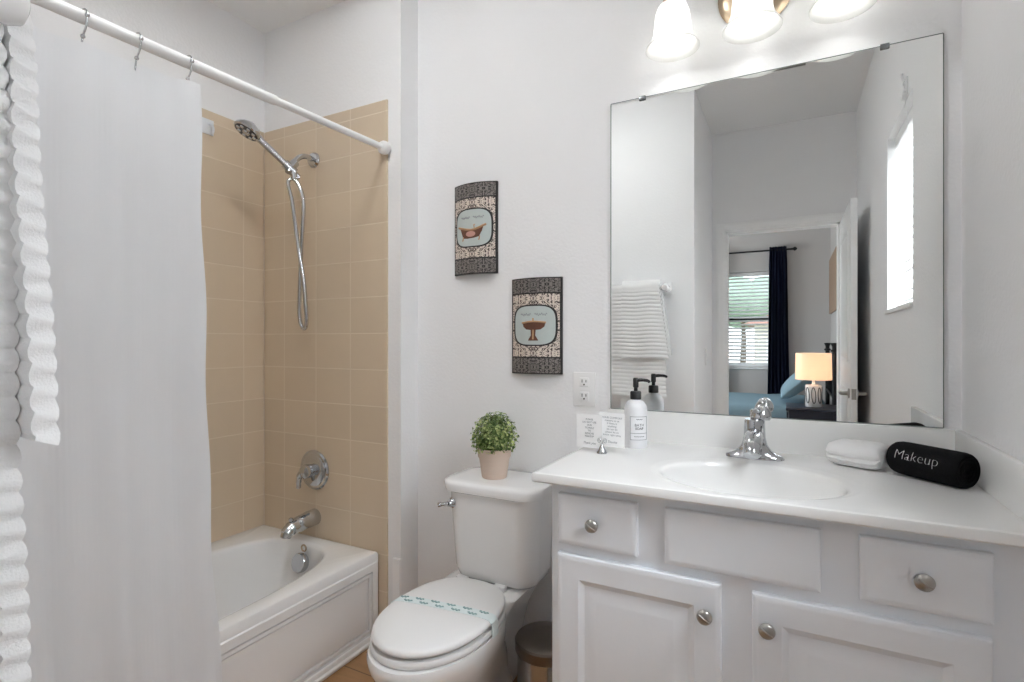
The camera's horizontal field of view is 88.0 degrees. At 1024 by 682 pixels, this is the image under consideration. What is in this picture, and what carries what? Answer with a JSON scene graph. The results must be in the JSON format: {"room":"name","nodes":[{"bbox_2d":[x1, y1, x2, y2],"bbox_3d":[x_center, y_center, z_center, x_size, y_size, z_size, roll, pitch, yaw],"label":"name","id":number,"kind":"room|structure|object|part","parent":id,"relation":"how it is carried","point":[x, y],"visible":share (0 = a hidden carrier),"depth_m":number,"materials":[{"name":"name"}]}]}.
{"room":"bathroom","nodes":[
{"label":"bathroom","id":0,"kind":"room"},
{"bbox_2d":[30,0,263,131],"bbox_3d":[-1.581,-0.182,1.847,0.124,2.765,1.540,0,0,28],"label":"wall","id":1,"kind":"structure","parent":0,"point":[214,37],"depth_m":2.19,"materials":[{"name":"paint"}]},
{"bbox_2d":[201,108,263,542],"bbox_3d":[-1.524,0.108,1.815,0.009,2.183,1.527,0,0,28],"label":"tiled wall","id":2,"kind":"structure","parent":1,"relation":"attached to","point":[232,172],"depth_m":2.36,"materials":[{"name":"beige tile"}]},
{"bbox_2d":[202,117,214,135],"bbox_3d":[-1.280,-0.911,2.231,0.036,0.068,0.070,0,0,28],"label":"hook","id":3,"kind":"object","parent":2,"relation":"attached to","point":[208,128],"visible":0.8,"depth_m":2.24,"materials":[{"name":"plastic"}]},
{"bbox_3d":[-1.272,-0.904,2.244,0.034,0.053,0.012,0,0,28],"label":"hook arm","id":4,"kind":"part","parent":3,"relation":"part of","materials":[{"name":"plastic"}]},
{"bbox_2d":[208,0,345,32],"bbox_3d":[-1.174,-1.520,1.701,0.840,0.130,1.680,0,0,28],"label":"ceiling","id":5,"kind":"structure","parent":0,"point":[265,16],"depth_m":2.32,"materials":[{"name":"paint"}]},
{"bbox_2d":[264,0,417,604],"bbox_3d":[-0.803,-0.182,2.449,0.941,2.765,0.250,0,0,28],"label":"wall","id":6,"kind":"structure","parent":0,"point":[348,54],"depth_m":2.18,"materials":[{"name":"paint"}]},
{"bbox_2d":[264,99,387,615],"bbox_3d":[-0.833,0.108,2.319,0.745,2.183,0.009,0,0,28],"label":"tiled wall","id":7,"kind":"structure","parent":6,"relation":"attached to","point":[326,383],"depth_m":2.28,"materials":[{"name":"beige tile"}]},
{"bbox_2d":[234,119,319,330],"bbox_3d":[-0.961,-0.463,2.193,0.120,0.829,0.350,0,0,42],"label":"shower","id":8,"kind":"object","parent":7,"relation":"attached to","point":[248,129],"visible":1,"depth_m":2.22,"materials":[{"name":"silver metal"}]},
{"bbox_3d":[-0.964,-0.769,2.170,0.198,0.165,0.040,0,0,-39],"label":"handle","id":9,"kind":"part","parent":8,"relation":"part of","materials":[{"name":"silver metal"}]},
{"bbox_3d":[-0.901,-0.775,2.273,0.025,0.080,0.130,0,0,25],"label":"shower arm","id":10,"kind":"part","parent":8,"relation":"part of","materials":[{"name":"silver metal"}]},
{"bbox_2d":[280,508,320,538],"bbox_3d":[-0.906,0.774,2.255,0.072,0.084,0.177,0,0,28],"label":"tub spout","id":11,"kind":"object","parent":7,"relation":"attached to","point":[310,518],"visible":1,"depth_m":2.24,"materials":[{"name":"silver metal"}]},
{"bbox_2d":[296,450,328,489],"bbox_3d":[-0.885,0.562,2.301,0.174,0.174,0.074,0,0,28],"label":"shower valve","id":12,"kind":"object","parent":7,"relation":"attached to","point":[314,469],"visible":1,"depth_m":2.30,"materials":[{"name":"silver metal"}]},
{"bbox_3d":[-0.888,0.560,2.295,0.060,0.060,0.055,0,0,28],"label":"lever handle","id":13,"kind":"part","parent":12,"relation":"part of","materials":[{"name":"silver metal"}]},
{"bbox_2d":[393,557,401,600],"bbox_3d":[-0.460,1.032,2.122,0.036,0.335,0.015,0,0,28],"label":"trim","id":14,"kind":"structure","parent":6,"relation":"attached to","point":[397,562],"depth_m":2.11,"materials":[{"name":"white paint"}]},
{"bbox_2d":[322,649,516,681],"bbox_3d":[-0.524,1.230,0.885,2.850,0.060,2.720,0,0,28],"label":"floor","id":15,"kind":"structure","parent":0,"point":[356,670],"depth_m":1.92,"materials":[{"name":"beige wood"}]},
{"bbox_2d":[211,525,377,681],"bbox_3d":[-1.198,1.024,1.642,0.724,0.352,1.522,0,0,28],"label":"bathtub","id":16,"kind":"object","parent":15,"relation":"on","point":[300,608],"visible":0.53,"depth_m":1.98,"materials":[{"name":"white plastic"}]},
{"bbox_3d":[-0.883,0.919,2.207,0.080,0.081,0.041,0,0,28],"label":"overflow plate","id":17,"kind":"part","parent":16,"relation":"part of","materials":[{"name":"silver metal"}]},
{"bbox_3d":[-0.873,0.864,2.223,0.033,0.033,0.007,0,0,28],"label":"trip lever","id":18,"kind":"part","parent":16,"relation":"part of","materials":[{"name":"silver metal"}]},
{"bbox_3d":[-0.885,1.184,1.484,0.023,0.032,1.512,0,0,28],"label":"trim","id":19,"kind":"part","parent":16,"relation":"part of","materials":[{"name":"white paint"}]},
{"bbox_2d":[367,467,551,681],"bbox_3d":[-0.146,0.838,1.669,0.392,0.724,0.705,0,0,28],"label":"toilet","id":20,"kind":"object","parent":15,"relation":"on","point":[502,527],"visible":0.96,"depth_m":1.72,"materials":[{"name":"ceramic"}]},
{"bbox_3d":[-0.217,0.842,1.587,0.336,0.019,0.461,0,0,28],"label":"seat","id":21,"kind":"part","parent":20,"relation":"part of","materials":[{"name":"white plastic"}]},
{"bbox_3d":[-0.215,0.810,1.591,0.332,0.024,0.462,0,0,28],"label":"seat lid","id":22,"kind":"part","parent":20,"relation":"part of","materials":[{"name":"white plastic"}]},
{"bbox_3d":[-0.191,1.026,1.637,0.342,0.348,0.608,0,0,28],"label":"bowl","id":23,"kind":"part","parent":20,"relation":"part of","materials":[{"name":"ceramic"}]},
{"bbox_3d":[-0.237,0.558,1.819,0.038,0.020,0.019,0,0,10],"label":"lever arm","id":24,"kind":"part","parent":20,"relation":"part of","materials":[{"name":"silver metal"}]},
{"bbox_2d":[391,595,498,638],"bbox_3d":[-0.209,0.825,1.603,0.348,0.062,0.039,0,0,21],"label":"band","id":25,"kind":"object","parent":20,"relation":"on","point":[492,619],"visible":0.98,"depth_m":1.58,"materials":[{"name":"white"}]},
{"bbox_3d":[-0.214,0.556,1.827,0.036,0.036,0.024,0,0,42],"label":"flush lever","id":26,"kind":"part","parent":20,"relation":"part of","materials":[{"name":"silver metal"}]},
{"bbox_2d":[470,411,518,479],"bbox_3d":[-0.063,0.360,1.870,0.168,0.233,0.172,0,0,28],"label":"potted plant","id":27,"kind":"object","parent":20,"relation":"on","point":[494,456],"visible":1,"depth_m":1.83,"materials":[{"name":"green plant"}]},
{"bbox_3d":[-0.062,0.424,1.871,0.121,0.104,0.121,0,0,28],"label":"pot","id":28,"kind":"part","parent":27,"relation":"part of","materials":[{"name":"ceramic"}]},
{"bbox_3d":[-0.070,0.320,1.879,0.124,0.136,0.136,0,0,28],"label":"stem","id":29,"kind":"part","parent":27,"relation":"part of","materials":[{"name":"green plant"}]},
{"bbox_3d":[-0.036,0.496,1.865,0.380,0.040,0.256,0,0,28],"label":"tank lid","id":30,"kind":"part","parent":20,"relation":"part of","materials":[{"name":"ceramic"}]},
{"bbox_3d":[-0.035,0.670,1.867,0.344,0.317,0.231,0,0,28],"label":"tank","id":31,"kind":"part","parent":20,"relation":"part of","materials":[{"name":"ceramic"}]},
{"bbox_2d":[515,621,551,681],"bbox_3d":[0.109,1.058,1.660,0.199,0.283,0.199,0,0,28],"label":"waste bin","id":32,"kind":"object","parent":15,"relation":"on","point":[533,641],"visible":0.6,"depth_m":1.60,"materials":[{"name":"black plastic"}]},
{"bbox_2d":[552,484,1023,681],"bbox_3d":[0.627,0.776,1.348,0.938,0.847,0.562,0,0,28],"label":"vanity cabinet","id":33,"kind":"object","parent":15,"relation":"on","point":[645,589],"visible":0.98,"depth_m":1.12,"materials":[{"name":"paint"}]},
{"bbox_3d":[0.193,0.443,1.279,0.033,0.033,0.028,0,0,28],"label":"knob","id":34,"kind":"part","parent":33,"relation":"part of","materials":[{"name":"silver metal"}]},
{"bbox_3d":[0.207,0.443,1.297,0.200,0.126,0.019,0,0,28],"label":"drawer","id":35,"kind":"part","parent":33,"relation":"part of","materials":[{"name":"paint"}]},
{"bbox_3d":[0.289,0.795,1.254,0.386,0.529,0.019,0,0,28],"label":"door","id":36,"kind":"part","parent":33,"relation":"part of","materials":[{"name":"paint"}]},
{"bbox_3d":[0.421,0.600,1.159,0.033,0.033,0.028,0,0,28],"label":"knob","id":37,"kind":"part","parent":33,"relation":"part of","materials":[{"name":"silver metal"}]},
{"bbox_3d":[0.490,0.444,1.148,0.310,0.128,0.019,0,0,28],"label":"false drawer","id":38,"kind":"part","parent":33,"relation":"part of","materials":[{"name":"paint"}]},
{"bbox_3d":[0.530,0.599,1.102,0.033,0.033,0.028,0,0,28],"label":"knob","id":39,"kind":"part","parent":33,"relation":"part of","materials":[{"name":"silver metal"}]},
{"bbox_2d":[532,408,1023,547],"bbox_3d":[0.614,0.350,1.364,0.976,0.243,0.572,0,0,28],"label":"countertop","id":40,"kind":"structure","parent":33,"relation":"on","point":[684,458],"depth_m":1.32,"materials":[{"name":"stone"}]},
{"bbox_2d":[597,438,606,453],"bbox_3d":[0.266,0.307,1.568,0.031,0.044,0.031,0,0,28],"label":"card holder","id":41,"kind":"object","parent":40,"relation":"on","point":[601,450],"visible":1,"depth_m":1.56,"materials":[{"name":"silver metal"}]},
{"bbox_2d":[577,414,601,448],"bbox_3d":[0.234,0.269,1.602,0.086,0.102,0.001,0,0,36],"label":"note card","id":42,"kind":"object","parent":41,"relation":"in","point":[589,427],"visible":1,"depth_m":1.60,"materials":[{"name":"grey"}]},
{"bbox_2d":[599,412,624,447],"bbox_3d":[0.296,0.261,1.572,0.075,0.106,0.001,0,0,19],"label":"note card","id":43,"kind":"object","parent":41,"relation":"in","point":[613,424],"visible":1,"depth_m":1.57,"materials":[{"name":"grey"}]},
{"bbox_2d":[624,378,650,448],"bbox_3d":[0.388,0.221,1.661,0.070,0.217,0.073,0,0,-10],"label":"soap bottle","id":44,"kind":"object","parent":40,"relation":"on","point":[635,410],"visible":1,"depth_m":1.64,"materials":[{"name":"white plastic"}]},
{"bbox_2d":[726,404,784,460],"bbox_3d":[0.659,0.253,1.485,0.166,0.152,0.141,0,0,-36],"label":"sink faucet","id":45,"kind":"object","parent":40,"relation":"on","point":[754,446],"visible":1,"depth_m":1.48,"materials":[{"name":"silver metal"}]},
{"bbox_3d":[0.658,0.277,1.447,0.050,0.074,0.128,0,0,28],"label":"spout","id":46,"kind":"part","parent":45,"relation":"part of","materials":[{"name":"silver metal"}]},
{"bbox_3d":[0.702,0.201,1.497,0.056,0.048,0.086,0,0,28],"label":"lever handle","id":47,"kind":"part","parent":45,"relation":"part of","materials":[{"name":"silver metal"}]},
{"bbox_2d":[826,438,889,469],"bbox_3d":[0.922,0.295,1.407,0.112,0.067,0.128,0,0,-34],"label":"folded washcloth","id":48,"kind":"object","parent":40,"relation":"on","point":[864,454],"visible":0.94,"depth_m":1.37,"materials":[{"name":"white fabric"}]},
{"bbox_2d":[886,441,980,488],"bbox_3d":[0.991,0.288,1.258,0.083,0.081,0.169,0,0,-16],"label":"rolled towel","id":49,"kind":"object","parent":40,"relation":"on","point":[958,469],"visible":1,"depth_m":1.22,"materials":[{"name":"black fabric"}]},
{"bbox_3d":[0.689,0.797,1.044,0.393,0.525,0.019,0,0,28],"label":"door","id":50,"kind":"part","parent":33,"relation":"part of","materials":[{"name":"paint"}]},
{"bbox_3d":[0.762,0.443,0.980,0.033,0.033,0.028,0,0,28],"label":"knob","id":51,"kind":"part","parent":33,"relation":"part of","materials":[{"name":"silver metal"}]},
{"bbox_3d":[0.775,0.444,0.999,0.202,0.127,0.019,0,0,28],"label":"drawer","id":52,"kind":"part","parent":33,"relation":"part of","materials":[{"name":"paint"}]},
{"bbox_2d":[418,0,961,625],"bbox_3d":[0.426,-0.182,1.866,1.777,2.765,0.140,0,0,28],"label":"wall","id":53,"kind":"structure","parent":0,"point":[519,95],"depth_m":1.96,"materials":[{"name":"paint"}]},
{"bbox_2d":[455,181,497,275],"bbox_3d":[-0.149,-0.441,2.065,0.195,0.354,0.042,0,0,28],"label":"plaque","id":54,"kind":"object","parent":53,"relation":"attached to","point":[476,203],"visible":1,"depth_m":2.04,"materials":[{"name":"grey"}]},
{"bbox_2d":[466,231,474,236],"bbox_3d":[-0.161,-0.419,2.053,0.043,0.022,0.003,0,0,29],"label":"picture","id":55,"kind":"object","parent":54,"relation":"attached to","point":[468,233],"depth_m":2.05},
{"bbox_2d":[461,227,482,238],"bbox_3d":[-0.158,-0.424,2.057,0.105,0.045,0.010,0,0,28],"label":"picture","id":56,"kind":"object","parent":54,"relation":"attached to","point":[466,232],"depth_m":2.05},
{"bbox_2d":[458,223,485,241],"bbox_3d":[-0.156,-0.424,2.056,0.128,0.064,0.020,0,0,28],"label":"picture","id":57,"kind":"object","parent":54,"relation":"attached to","point":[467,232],"depth_m":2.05},
{"bbox_2d":[512,277,562,374],"bbox_3d":[0.084,-0.059,1.942,0.203,0.352,0.042,0,0,28],"label":"plaque","id":58,"kind":"object","parent":53,"relation":"attached to","point":[537,302],"visible":1,"depth_m":1.92,"materials":[{"name":"grey"}]},
{"bbox_2d":[528,329,537,340],"bbox_3d":[0.077,-0.026,1.929,0.041,0.041,0.003,0,0,28],"label":"picture","id":59,"kind":"object","parent":58,"relation":"attached to","point":[532,333],"depth_m":1.92},
{"bbox_2d":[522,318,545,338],"bbox_3d":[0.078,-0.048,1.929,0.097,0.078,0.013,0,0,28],"label":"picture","id":60,"kind":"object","parent":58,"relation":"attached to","point":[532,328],"depth_m":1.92},
{"bbox_2d":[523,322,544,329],"bbox_3d":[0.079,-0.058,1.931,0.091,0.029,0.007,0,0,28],"label":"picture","id":61,"kind":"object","parent":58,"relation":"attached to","point":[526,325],"depth_m":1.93},
{"bbox_2d":[574,372,595,406],"bbox_3d":[0.256,0.167,1.871,0.083,0.120,0.009,0,0,28],"label":"wall outlet","id":62,"kind":"object","parent":53,"relation":"attached to","point":[584,382],"visible":1,"depth_m":1.87,"materials":[{"name":"white plastic"}]},
{"bbox_2d":[580,392,588,400],"bbox_3d":[0.255,0.192,1.870,0.035,0.033,0.004,0,0,28],"label":"receptacle","id":63,"kind":"object","parent":62,"relation":"attached to","point":[584,396],"depth_m":1.87,"materials":[{"name":"plastic"}]},
{"bbox_2d":[580,377,588,386],"bbox_3d":[0.255,0.142,1.870,0.035,0.033,0.004,0,0,28],"label":"receptacle","id":64,"kind":"object","parent":62,"relation":"attached to","point":[584,381],"depth_m":1.87,"materials":[{"name":"plastic"}]},
{"bbox_2d":[646,0,699,62],"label":"vanity light","id":65,"kind":"object","parent":53,"relation":"attached to","point":[674,38],"depth_m":1.60,"materials":[{"name":"white glass"}]},
{"bbox_3d":[0.489,-0.963,1.616,0.058,0.102,0.058,0,0,28],"label":"light bulb","id":66,"kind":"part","parent":65,"relation":"part of","materials":[{"name":"white glass"}]},
{"bbox_3d":[0.489,-0.961,1.616,0.159,0.134,0.159,0,0,28],"label":"lamp shade","id":67,"kind":"part","parent":65,"relation":"part of","materials":[{"name":"white glass"}]},
{"bbox_2d":[718,0,789,43],"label":"vanity light","id":68,"kind":"object","parent":53,"relation":"attached to","point":[748,21],"depth_m":1.55,"materials":[{"name":"white glass"}]},
{"bbox_3d":[0.685,-0.963,1.513,0.058,0.102,0.058,0,0,28],"label":"light bulb","id":69,"kind":"part","parent":68,"relation":"part of","materials":[{"name":"white glass"}]},
{"bbox_3d":[0.685,-0.961,1.513,0.159,0.134,0.159,0,0,28],"label":"lamp shade","id":70,"kind":"part","parent":68,"relation":"part of","materials":[{"name":"white glass"}]},
{"bbox_2d":[611,33,943,427],"bbox_3d":[0.742,-0.297,1.615,0.908,1.052,0.012,0,0,28],"label":"wall mirror","id":71,"kind":"object","parent":53,"relation":"attached to","point":[777,235],"visible":0.98,"depth_m":1.58,"materials":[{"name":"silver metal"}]},
{"bbox_2d":[608,408,960,456],"bbox_3d":[0.753,0.280,1.605,0.954,0.102,0.018,0,0,28],"label":"backsplash","id":72,"kind":"structure","parent":53,"relation":"attached to","point":[789,436],"depth_m":1.57,"materials":[{"name":"stone"}]},
{"bbox_2d":[809,0,876,23],"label":"vanity light","id":73,"kind":"object","parent":53,"relation":"attached to","point":[822,11],"depth_m":1.46,"materials":[{"name":"white glass"}]},
{"bbox_3d":[0.880,-0.961,1.410,0.159,0.134,0.159,0,0,28],"label":"lamp shade","id":74,"kind":"part","parent":73,"relation":"part of","materials":[{"name":"white glass"}]},
{"bbox_2d":[962,0,1023,461],"bbox_3d":[0.699,-0.182,0.311,0.152,2.765,2.640,0,0,28],"label":"wall","id":75,"kind":"structure","parent":0,"point":[992,30],"depth_m":1.18,"materials":[{"name":"paint"}]},
{"bbox_3d":[-1.397,-0.183,0.400,1.795,2.765,0.850,0,0,28],"label":"wall","id":76,"kind":"structure","parent":0,"visible":0},
{"bbox_2d":[0,0,30,25],"bbox_3d":[-0.771,-0.335,0.617,0.624,0.080,0.116,0,0,28],"label":"towel bar","id":77,"kind":"object","parent":76,"relation":"attached to","point":[12,12],"visible":1,"depth_m":0.52,"materials":[{"name":"white ceramic"}]},
{"bbox_2d":[0,24,31,681],"bbox_3d":[-0.654,-0.012,0.586,0.367,0.714,0.085,0,0,28],"label":"bath towel","id":78,"kind":"object","parent":77,"relation":"hanging from","point":[15,646],"visible":1,"depth_m":0.53,"materials":[{"name":"white fabric"}]},
{"bbox_2d":[1,14,59,444],"bbox_3d":[-0.609,-0.144,0.559,0.299,0.496,0.125,0,0,28],"label":"hand towel","id":79,"kind":"object","parent":78,"relation":"on","point":[37,418],"visible":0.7,"depth_m":0.54,"materials":[{"name":"white fabric"}]},
{"bbox_2d":[30,0,390,154],"bbox_3d":[-0.865,-0.759,1.466,0.054,0.100,1.533,0,0,28],"label":"shower rod","id":80,"kind":"object","parent":76,"relation":"attached to","point":[60,7],"visible":1,"depth_m":1.43,"materials":[{"name":"white plastic"}]},
{"bbox_2d":[80,8,89,41],"bbox_3d":[-0.991,-0.718,1.225,0.046,0.106,0.010,0,0,28],"label":"curtain hook","id":81,"kind":"object","parent":80,"relation":"hanging from","point":[87,14],"visible":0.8,"depth_m":1.22,"materials":[{"name":"silver metal"}]},
{"bbox_2d":[16,25,221,681],"bbox_3d":[-0.994,0.195,1.154,0.100,1.810,0.720,0,0,28],"label":"shower curtain","id":82,"kind":"object","parent":80,"relation":"hanging from","point":[116,515],"visible":0.83,"depth_m":1.27,"materials":[{"name":"white fabric"}]},
{"bbox_2d":[134,32,143,70],"bbox_3d":[-0.938,-0.723,1.326,0.046,0.102,0.010,0,0,28],"label":"curtain hook","id":83,"kind":"object","parent":80,"relation":"hanging from","point":[141,39],"visible":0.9,"depth_m":1.32,"materials":[{"name":"silver metal"}]},
{"bbox_2d":[185,55,193,79],"bbox_3d":[-0.878,-0.730,1.438,0.046,0.097,0.010,0,0,28],"label":"curtain hook","id":84,"kind":"object","parent":80,"relation":"hanging from","point":[191,59],"visible":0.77,"depth_m":1.43,"materials":[{"name":"silver metal"}]}
]}

